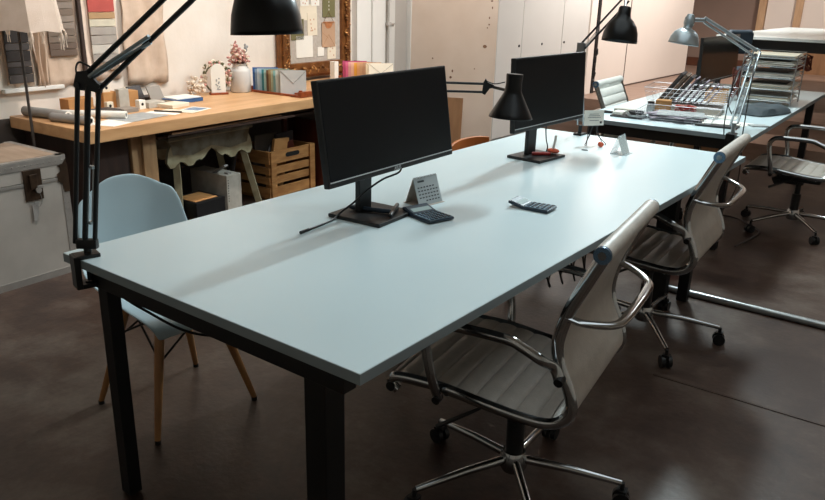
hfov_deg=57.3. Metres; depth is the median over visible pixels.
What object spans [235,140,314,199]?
wooden crate
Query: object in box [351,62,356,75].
envelope
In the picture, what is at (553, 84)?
monitor
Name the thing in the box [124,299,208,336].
cable
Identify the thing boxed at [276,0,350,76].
gilt frame
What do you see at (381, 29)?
door
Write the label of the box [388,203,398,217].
pen
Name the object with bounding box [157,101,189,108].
book
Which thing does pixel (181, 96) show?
notebook
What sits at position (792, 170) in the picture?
office chair
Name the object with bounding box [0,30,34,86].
board
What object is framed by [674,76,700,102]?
tile
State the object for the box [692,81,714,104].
tile
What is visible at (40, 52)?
linen cloth
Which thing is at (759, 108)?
pouch
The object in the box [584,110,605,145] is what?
sign stand
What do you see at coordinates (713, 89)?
tile
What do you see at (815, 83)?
platform
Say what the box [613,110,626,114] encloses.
block
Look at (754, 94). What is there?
paper stack
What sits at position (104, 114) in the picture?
paper roll
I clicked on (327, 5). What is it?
card
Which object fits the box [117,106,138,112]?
box
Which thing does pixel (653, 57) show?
sliding panel
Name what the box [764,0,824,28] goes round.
wall panel
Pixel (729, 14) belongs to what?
wall
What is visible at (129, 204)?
shell chair
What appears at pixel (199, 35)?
wall
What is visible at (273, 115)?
board
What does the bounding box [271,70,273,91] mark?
envelope
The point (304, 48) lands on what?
card
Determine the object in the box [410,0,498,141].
plywood sheet
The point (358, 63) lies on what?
envelope
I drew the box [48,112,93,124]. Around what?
paper roll
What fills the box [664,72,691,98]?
tile
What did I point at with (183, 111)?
paper sheet
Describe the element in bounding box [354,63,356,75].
envelope
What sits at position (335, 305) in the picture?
desk
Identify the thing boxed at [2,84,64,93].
wall ledge
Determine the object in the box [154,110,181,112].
pencil
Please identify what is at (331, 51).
card
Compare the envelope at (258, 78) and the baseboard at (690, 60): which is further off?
the baseboard at (690, 60)
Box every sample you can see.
[126,85,144,97]
[145,85,163,99]
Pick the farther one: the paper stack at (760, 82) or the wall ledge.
the paper stack at (760, 82)
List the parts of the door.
pane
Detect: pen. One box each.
[349,205,390,213]
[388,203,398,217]
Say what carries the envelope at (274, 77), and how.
on the rack
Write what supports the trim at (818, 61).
attached to the wall at (729, 14)
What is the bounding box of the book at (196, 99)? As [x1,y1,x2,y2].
[162,97,202,102]
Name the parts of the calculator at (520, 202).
keypad plate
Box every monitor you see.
[311,66,451,227]
[507,52,585,163]
[684,34,740,91]
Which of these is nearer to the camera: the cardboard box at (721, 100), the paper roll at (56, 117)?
the paper roll at (56, 117)
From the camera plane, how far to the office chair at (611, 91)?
5.05 m
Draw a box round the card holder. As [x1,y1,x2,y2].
[618,135,628,154]
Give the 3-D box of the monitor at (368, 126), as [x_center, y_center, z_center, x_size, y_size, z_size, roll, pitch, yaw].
[-0.099,-0.333,2.377,0.213,0.447,0.647,15,23,34]
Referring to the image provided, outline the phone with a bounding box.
[748,124,769,126]
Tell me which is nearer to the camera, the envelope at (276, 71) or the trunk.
the trunk
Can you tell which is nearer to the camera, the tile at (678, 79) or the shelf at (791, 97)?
the tile at (678, 79)
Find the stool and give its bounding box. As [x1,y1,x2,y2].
[156,124,261,208]
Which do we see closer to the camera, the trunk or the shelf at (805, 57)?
the trunk
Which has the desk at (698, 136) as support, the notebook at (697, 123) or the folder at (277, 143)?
the notebook at (697, 123)
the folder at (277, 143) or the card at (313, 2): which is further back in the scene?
the card at (313, 2)
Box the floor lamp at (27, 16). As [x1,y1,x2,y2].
[0,0,67,146]
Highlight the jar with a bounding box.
[646,101,654,111]
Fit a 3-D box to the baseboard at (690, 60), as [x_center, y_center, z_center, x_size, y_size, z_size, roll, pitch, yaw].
[7.193,-2.605,11.294,7.700,0.140,0.030,15,23,34]
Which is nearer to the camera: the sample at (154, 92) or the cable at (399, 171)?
the cable at (399, 171)
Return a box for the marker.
[532,152,550,154]
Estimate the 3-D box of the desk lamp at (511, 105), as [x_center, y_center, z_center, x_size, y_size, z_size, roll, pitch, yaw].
[0.098,-0.418,2.812,0.684,0.502,0.205,6,20,13]
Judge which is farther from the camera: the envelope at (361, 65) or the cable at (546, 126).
the envelope at (361, 65)
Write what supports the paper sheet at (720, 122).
on the notebook at (697, 123)
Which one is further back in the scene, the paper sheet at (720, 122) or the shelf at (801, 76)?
the shelf at (801, 76)
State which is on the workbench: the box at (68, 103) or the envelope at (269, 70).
the box at (68, 103)
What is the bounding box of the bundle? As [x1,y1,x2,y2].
[674,104,696,111]
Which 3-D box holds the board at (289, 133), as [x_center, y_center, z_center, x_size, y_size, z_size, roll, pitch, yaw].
[-0.938,-0.668,5.521,0.072,0.421,0.199,19,25,40]
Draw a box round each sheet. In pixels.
[93,119,131,126]
[106,112,167,121]
[145,111,179,114]
[165,109,198,112]
[286,140,300,182]
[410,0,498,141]
[701,119,739,125]
[705,115,737,119]
[720,119,750,126]
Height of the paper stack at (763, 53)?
0.016 m
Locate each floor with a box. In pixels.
[0,159,824,499]
[704,85,724,105]
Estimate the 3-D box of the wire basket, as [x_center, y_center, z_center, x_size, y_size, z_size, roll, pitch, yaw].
[1.750,-0.972,4.748,0.517,0.103,0.339,11,21,25]
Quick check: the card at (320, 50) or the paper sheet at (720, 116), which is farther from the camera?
the card at (320, 50)
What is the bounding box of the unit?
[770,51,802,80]
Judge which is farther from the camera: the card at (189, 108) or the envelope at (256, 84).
the envelope at (256, 84)
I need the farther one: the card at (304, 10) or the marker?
the card at (304, 10)
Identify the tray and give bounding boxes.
[635,104,721,125]
[736,49,806,107]
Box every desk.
[63,128,745,499]
[575,83,824,249]
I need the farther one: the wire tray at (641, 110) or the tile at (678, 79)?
the tile at (678, 79)
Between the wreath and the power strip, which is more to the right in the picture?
the power strip
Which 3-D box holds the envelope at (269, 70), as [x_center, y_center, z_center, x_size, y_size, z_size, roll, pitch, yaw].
[-0.932,-1.203,5.372,0.180,0.161,0.018,-2,19,-10]
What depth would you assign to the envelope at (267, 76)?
5.37 m
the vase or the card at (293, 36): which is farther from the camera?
the card at (293, 36)
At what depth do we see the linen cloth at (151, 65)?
4.90 m
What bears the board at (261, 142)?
in the wooden crate
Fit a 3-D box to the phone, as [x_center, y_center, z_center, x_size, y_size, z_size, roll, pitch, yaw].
[1.957,-0.703,4.268,0.100,0.008,0.060,0,19,-3]
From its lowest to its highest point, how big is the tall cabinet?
3.000 m
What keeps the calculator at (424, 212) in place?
on the desk at (335, 305)
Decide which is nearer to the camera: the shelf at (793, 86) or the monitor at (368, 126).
the monitor at (368, 126)
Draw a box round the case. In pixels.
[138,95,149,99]
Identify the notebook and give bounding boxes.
[164,94,200,99]
[695,121,739,129]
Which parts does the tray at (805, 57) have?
post, post, post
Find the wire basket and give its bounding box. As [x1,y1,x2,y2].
[645,82,737,109]
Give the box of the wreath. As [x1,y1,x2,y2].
[200,59,232,90]
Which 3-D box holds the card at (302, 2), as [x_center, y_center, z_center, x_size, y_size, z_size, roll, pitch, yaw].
[-0.860,-2.000,6.002,0.004,0.110,0.100,14,23,31]
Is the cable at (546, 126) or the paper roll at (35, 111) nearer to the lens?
the cable at (546, 126)
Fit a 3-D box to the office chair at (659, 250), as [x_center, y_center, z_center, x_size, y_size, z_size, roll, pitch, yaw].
[1.047,-0.058,3.246,0.688,0.893,0.658,13,22,31]
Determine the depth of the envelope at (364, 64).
6.12 m
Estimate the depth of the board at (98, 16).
4.60 m
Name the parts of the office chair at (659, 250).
leg, rail, leg, seat, leg, armrest, leg, rail, backrest, handle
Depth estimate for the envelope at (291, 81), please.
5.31 m
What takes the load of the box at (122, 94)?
on the workbench
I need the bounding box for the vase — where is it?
[230,63,250,92]
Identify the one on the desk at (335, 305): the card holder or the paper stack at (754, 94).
the card holder
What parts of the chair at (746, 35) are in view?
backrest, seat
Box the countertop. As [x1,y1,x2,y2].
[10,78,329,143]
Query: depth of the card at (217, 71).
5.23 m
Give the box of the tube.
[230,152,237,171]
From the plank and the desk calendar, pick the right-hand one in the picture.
the desk calendar
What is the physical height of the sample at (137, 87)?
0.102 m
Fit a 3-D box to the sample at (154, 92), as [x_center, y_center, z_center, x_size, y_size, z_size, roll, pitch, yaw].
[-1.644,-0.996,4.828,0.055,0.102,0.110,11,21,26]
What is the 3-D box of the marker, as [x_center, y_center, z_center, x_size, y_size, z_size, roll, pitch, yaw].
[0.564,-0.423,3.311,0.081,0.015,0.015,0,19,-5]
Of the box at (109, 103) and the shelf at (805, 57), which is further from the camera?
the shelf at (805, 57)
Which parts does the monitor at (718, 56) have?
panel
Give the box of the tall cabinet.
[490,0,598,140]
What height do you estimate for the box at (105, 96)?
0.100 m
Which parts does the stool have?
painted panel, leg, seat, painted panel, leg, leg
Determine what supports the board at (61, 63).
attached to the wall at (199, 35)
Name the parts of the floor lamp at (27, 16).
lamp shade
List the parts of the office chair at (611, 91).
rail, backrest, rail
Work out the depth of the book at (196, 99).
4.86 m
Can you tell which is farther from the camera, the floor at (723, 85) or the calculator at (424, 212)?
the floor at (723, 85)
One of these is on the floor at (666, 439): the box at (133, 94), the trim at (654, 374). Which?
the trim at (654, 374)
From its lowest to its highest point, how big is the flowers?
0.124 m
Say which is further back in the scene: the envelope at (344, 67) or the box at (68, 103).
the envelope at (344, 67)
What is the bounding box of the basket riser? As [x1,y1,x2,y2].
[654,100,724,115]
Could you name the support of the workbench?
on the floor at (666, 439)
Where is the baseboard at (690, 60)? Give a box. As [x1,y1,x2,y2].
[686,56,748,65]
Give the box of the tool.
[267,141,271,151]
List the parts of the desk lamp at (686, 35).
lamp shade, arm, arm, arm, arm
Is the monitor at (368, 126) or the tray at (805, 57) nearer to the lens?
the monitor at (368, 126)
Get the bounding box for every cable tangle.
[731,67,742,96]
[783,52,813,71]
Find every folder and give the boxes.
[271,137,288,185]
[610,110,646,119]
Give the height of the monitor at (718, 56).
0.402 m
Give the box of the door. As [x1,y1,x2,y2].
[352,0,411,70]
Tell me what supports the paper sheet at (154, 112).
on the workbench
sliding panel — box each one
[593,0,631,91]
[623,0,694,85]
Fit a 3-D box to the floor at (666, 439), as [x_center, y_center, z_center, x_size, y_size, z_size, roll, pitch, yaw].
[1.715,-0.485,6.080,9.800,0.120,16.000,15,23,34]
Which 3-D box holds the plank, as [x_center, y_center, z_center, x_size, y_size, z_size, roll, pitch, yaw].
[-0.787,-0.736,5.674,0.370,0.500,0.040,15,23,34]
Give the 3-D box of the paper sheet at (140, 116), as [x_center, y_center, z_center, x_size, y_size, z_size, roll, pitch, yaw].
[-1.566,-0.757,4.293,0.200,0.002,0.280,10,21,24]
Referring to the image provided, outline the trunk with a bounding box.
[0,141,76,293]
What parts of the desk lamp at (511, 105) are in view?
arm, arm, lamp shade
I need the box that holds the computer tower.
[190,164,241,209]
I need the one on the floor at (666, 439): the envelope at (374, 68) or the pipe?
the pipe
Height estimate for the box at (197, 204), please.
0.158 m
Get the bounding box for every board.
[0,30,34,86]
[43,0,82,87]
[80,0,122,80]
[159,113,294,137]
[163,114,281,134]
[253,132,276,186]
[274,130,292,184]
[448,97,462,142]
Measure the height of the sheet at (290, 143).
0.369 m
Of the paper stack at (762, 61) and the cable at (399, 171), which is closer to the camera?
the cable at (399, 171)
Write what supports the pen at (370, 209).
on the monitor at (368, 126)
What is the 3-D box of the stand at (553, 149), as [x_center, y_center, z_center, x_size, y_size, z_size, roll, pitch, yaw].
[0.625,-0.468,3.344,0.059,0.080,0.042,15,23,34]
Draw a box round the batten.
[75,0,87,70]
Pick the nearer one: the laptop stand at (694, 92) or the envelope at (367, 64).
the laptop stand at (694, 92)
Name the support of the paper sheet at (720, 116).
on the desk at (698, 136)
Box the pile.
[646,109,709,122]
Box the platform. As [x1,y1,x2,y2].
[542,65,824,162]
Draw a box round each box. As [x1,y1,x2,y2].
[59,96,93,109]
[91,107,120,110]
[95,90,116,107]
[102,84,109,91]
[104,101,113,107]
[114,88,129,106]
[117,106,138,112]
[128,89,137,106]
[135,99,145,109]
[145,99,164,108]
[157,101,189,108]
[158,166,186,193]
[183,190,225,219]
[330,61,338,78]
[614,107,635,112]
[704,87,728,103]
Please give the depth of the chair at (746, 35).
7.62 m
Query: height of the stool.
0.572 m
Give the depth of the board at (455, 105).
7.22 m
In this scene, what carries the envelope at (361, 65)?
on the rack
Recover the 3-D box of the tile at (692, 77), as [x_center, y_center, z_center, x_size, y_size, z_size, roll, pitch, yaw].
[1.713,-1.024,4.783,0.130,0.173,0.190,11,21,25]
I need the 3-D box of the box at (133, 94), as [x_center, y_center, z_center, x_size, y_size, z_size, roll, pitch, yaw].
[-1.758,-0.944,4.681,0.080,0.095,0.075,14,23,32]
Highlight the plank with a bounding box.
[288,116,323,186]
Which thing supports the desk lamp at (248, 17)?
attached to the desk at (335, 305)
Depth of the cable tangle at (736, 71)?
5.27 m
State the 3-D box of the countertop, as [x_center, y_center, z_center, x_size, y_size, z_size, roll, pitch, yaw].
[-1.068,-1.053,5.291,0.745,0.065,3.160,14,23,32]
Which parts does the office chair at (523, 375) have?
knob, lever, leg, leg, seat, armrest, rail, leg, leg, armrest, rail, leg, backrest, handle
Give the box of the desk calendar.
[404,173,443,204]
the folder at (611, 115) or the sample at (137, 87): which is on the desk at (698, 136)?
the folder at (611, 115)
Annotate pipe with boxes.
[668,285,824,328]
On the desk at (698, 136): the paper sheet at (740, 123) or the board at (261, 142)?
the paper sheet at (740, 123)
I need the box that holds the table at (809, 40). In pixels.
[713,27,824,82]
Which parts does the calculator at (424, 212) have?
keypad plate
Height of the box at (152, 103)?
0.035 m
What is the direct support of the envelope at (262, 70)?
on the rack
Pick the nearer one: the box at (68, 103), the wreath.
the box at (68, 103)
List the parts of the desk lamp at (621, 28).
arm, arm, arm, lamp shade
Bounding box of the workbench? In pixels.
[10,78,329,213]
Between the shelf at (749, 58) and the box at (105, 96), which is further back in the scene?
the shelf at (749, 58)
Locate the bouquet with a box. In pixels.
[227,40,250,65]
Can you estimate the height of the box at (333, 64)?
0.150 m
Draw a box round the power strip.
[723,153,759,246]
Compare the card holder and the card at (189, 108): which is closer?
the card holder
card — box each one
[181,107,209,110]
[209,64,228,94]
[291,19,303,39]
[296,35,312,57]
[300,0,308,5]
[300,4,316,19]
[307,13,316,35]
[311,0,318,5]
[317,47,323,55]
[322,0,334,16]
[327,44,335,58]
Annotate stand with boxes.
[547,135,559,152]
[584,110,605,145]
[678,90,704,98]
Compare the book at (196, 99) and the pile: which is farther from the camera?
the book at (196, 99)
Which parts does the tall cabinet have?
door, door, door, post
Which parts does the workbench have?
leg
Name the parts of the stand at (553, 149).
stem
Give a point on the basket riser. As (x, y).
(716, 108)
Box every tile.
[658,71,687,98]
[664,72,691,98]
[670,74,696,100]
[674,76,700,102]
[680,78,705,103]
[687,80,709,103]
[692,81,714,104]
[698,83,719,105]
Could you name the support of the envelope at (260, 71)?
on the rack
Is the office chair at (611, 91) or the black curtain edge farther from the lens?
the black curtain edge
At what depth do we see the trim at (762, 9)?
12.10 m
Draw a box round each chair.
[78,174,256,445]
[386,199,659,499]
[452,136,488,150]
[589,133,750,367]
[592,75,682,219]
[726,29,759,81]
[741,124,824,244]
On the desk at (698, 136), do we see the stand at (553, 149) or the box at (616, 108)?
the box at (616, 108)
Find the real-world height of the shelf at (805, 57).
0.035 m
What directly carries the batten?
attached to the wall at (199, 35)
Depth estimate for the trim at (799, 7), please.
11.77 m
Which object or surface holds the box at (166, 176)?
on the floor at (666, 439)
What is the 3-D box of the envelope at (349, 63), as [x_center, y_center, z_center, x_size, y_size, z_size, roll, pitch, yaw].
[-0.429,-1.477,6.226,0.200,0.145,0.015,-2,19,-10]
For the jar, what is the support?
on the desk at (698, 136)
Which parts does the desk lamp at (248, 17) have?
arm, arm, arm, arm, arm, lamp shade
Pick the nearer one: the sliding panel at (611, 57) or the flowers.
the flowers
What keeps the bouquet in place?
in the vase
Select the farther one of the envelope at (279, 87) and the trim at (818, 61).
the trim at (818, 61)
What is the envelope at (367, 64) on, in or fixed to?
on the rack
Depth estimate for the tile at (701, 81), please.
4.69 m
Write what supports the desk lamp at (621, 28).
attached to the desk at (335, 305)
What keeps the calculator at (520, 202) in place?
on the desk at (335, 305)
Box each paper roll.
[21,106,71,118]
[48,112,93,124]
[63,110,127,118]
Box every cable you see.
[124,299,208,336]
[299,169,401,233]
[545,126,547,151]
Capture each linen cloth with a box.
[31,32,49,87]
[120,0,168,84]
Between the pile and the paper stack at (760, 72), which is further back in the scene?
the paper stack at (760, 72)
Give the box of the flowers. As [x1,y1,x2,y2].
[186,76,205,94]
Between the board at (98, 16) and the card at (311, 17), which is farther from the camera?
the card at (311, 17)
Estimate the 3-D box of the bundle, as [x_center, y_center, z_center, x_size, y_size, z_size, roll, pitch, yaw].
[1.653,-0.849,4.577,0.133,0.062,0.080,14,23,33]
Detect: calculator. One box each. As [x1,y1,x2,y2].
[402,203,453,223]
[508,196,556,212]
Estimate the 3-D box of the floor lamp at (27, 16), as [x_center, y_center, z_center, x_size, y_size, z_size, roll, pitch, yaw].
[-2.033,-0.779,3.994,0.713,1.620,0.339,15,23,34]
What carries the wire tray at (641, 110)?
on the desk at (698, 136)
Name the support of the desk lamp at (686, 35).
attached to the desk at (698, 136)
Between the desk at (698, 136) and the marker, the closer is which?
the marker
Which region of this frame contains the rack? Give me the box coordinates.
[251,85,311,97]
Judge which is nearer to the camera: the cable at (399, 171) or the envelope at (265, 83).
the cable at (399, 171)
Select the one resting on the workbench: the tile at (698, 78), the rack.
the rack
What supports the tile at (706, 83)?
in the wire basket
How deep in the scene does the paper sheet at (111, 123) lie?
4.09 m
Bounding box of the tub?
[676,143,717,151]
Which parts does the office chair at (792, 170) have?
leg, leg, tension knob, lever, rail, seat, rail, armrest, armrest, leg, leg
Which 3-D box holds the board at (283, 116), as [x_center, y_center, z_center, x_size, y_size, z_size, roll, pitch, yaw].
[-1.208,-0.802,4.753,0.300,0.010,1.020,15,23,33]
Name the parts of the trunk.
lid, lid trim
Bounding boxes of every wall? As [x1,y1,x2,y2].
[0,0,351,118]
[687,0,765,59]
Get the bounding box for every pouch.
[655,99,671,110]
[733,102,791,115]
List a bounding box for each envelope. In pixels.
[252,67,277,89]
[255,69,257,89]
[257,68,271,89]
[259,69,261,89]
[261,69,263,90]
[264,69,267,90]
[266,70,268,90]
[268,69,293,91]
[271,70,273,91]
[273,70,275,91]
[275,70,277,91]
[277,70,280,92]
[280,70,305,93]
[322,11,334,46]
[343,61,366,76]
[345,62,347,76]
[348,62,350,76]
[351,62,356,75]
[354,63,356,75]
[357,62,379,75]
[360,64,362,74]
[363,63,365,74]
[366,63,368,74]
[369,63,392,73]
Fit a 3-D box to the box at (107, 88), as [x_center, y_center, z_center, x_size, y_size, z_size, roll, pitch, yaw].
[-1.848,-0.972,4.527,0.041,0.045,0.050,14,23,32]
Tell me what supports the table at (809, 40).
on the platform
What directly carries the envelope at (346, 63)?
on the rack
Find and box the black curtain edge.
[590,0,601,92]
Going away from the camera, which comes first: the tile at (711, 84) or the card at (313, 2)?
the tile at (711, 84)
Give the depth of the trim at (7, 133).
4.29 m
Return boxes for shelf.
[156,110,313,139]
[740,78,800,91]
[740,89,798,103]
[742,68,802,80]
[745,49,806,59]
[745,58,805,68]
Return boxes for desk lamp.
[69,0,303,289]
[446,73,531,120]
[573,0,637,135]
[668,14,760,146]
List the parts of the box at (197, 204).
lid panel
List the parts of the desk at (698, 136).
frame, leg, leg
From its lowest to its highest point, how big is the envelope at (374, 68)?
0.148 m
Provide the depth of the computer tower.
4.92 m
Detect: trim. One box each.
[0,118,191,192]
[653,373,824,426]
[750,0,767,64]
[757,50,824,75]
[792,0,804,27]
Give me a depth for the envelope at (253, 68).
5.44 m
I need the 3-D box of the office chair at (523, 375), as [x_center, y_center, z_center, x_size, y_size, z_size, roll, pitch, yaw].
[0.325,0.294,2.174,0.688,0.893,0.658,12,22,27]
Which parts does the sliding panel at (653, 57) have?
rail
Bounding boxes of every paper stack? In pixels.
[742,89,796,101]
[744,67,800,78]
[744,78,798,89]
[746,57,802,66]
[748,51,803,58]
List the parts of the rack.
rail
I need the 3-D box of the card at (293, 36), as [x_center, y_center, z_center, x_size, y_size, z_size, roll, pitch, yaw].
[-0.916,-1.755,6.008,0.003,0.160,0.150,14,23,31]

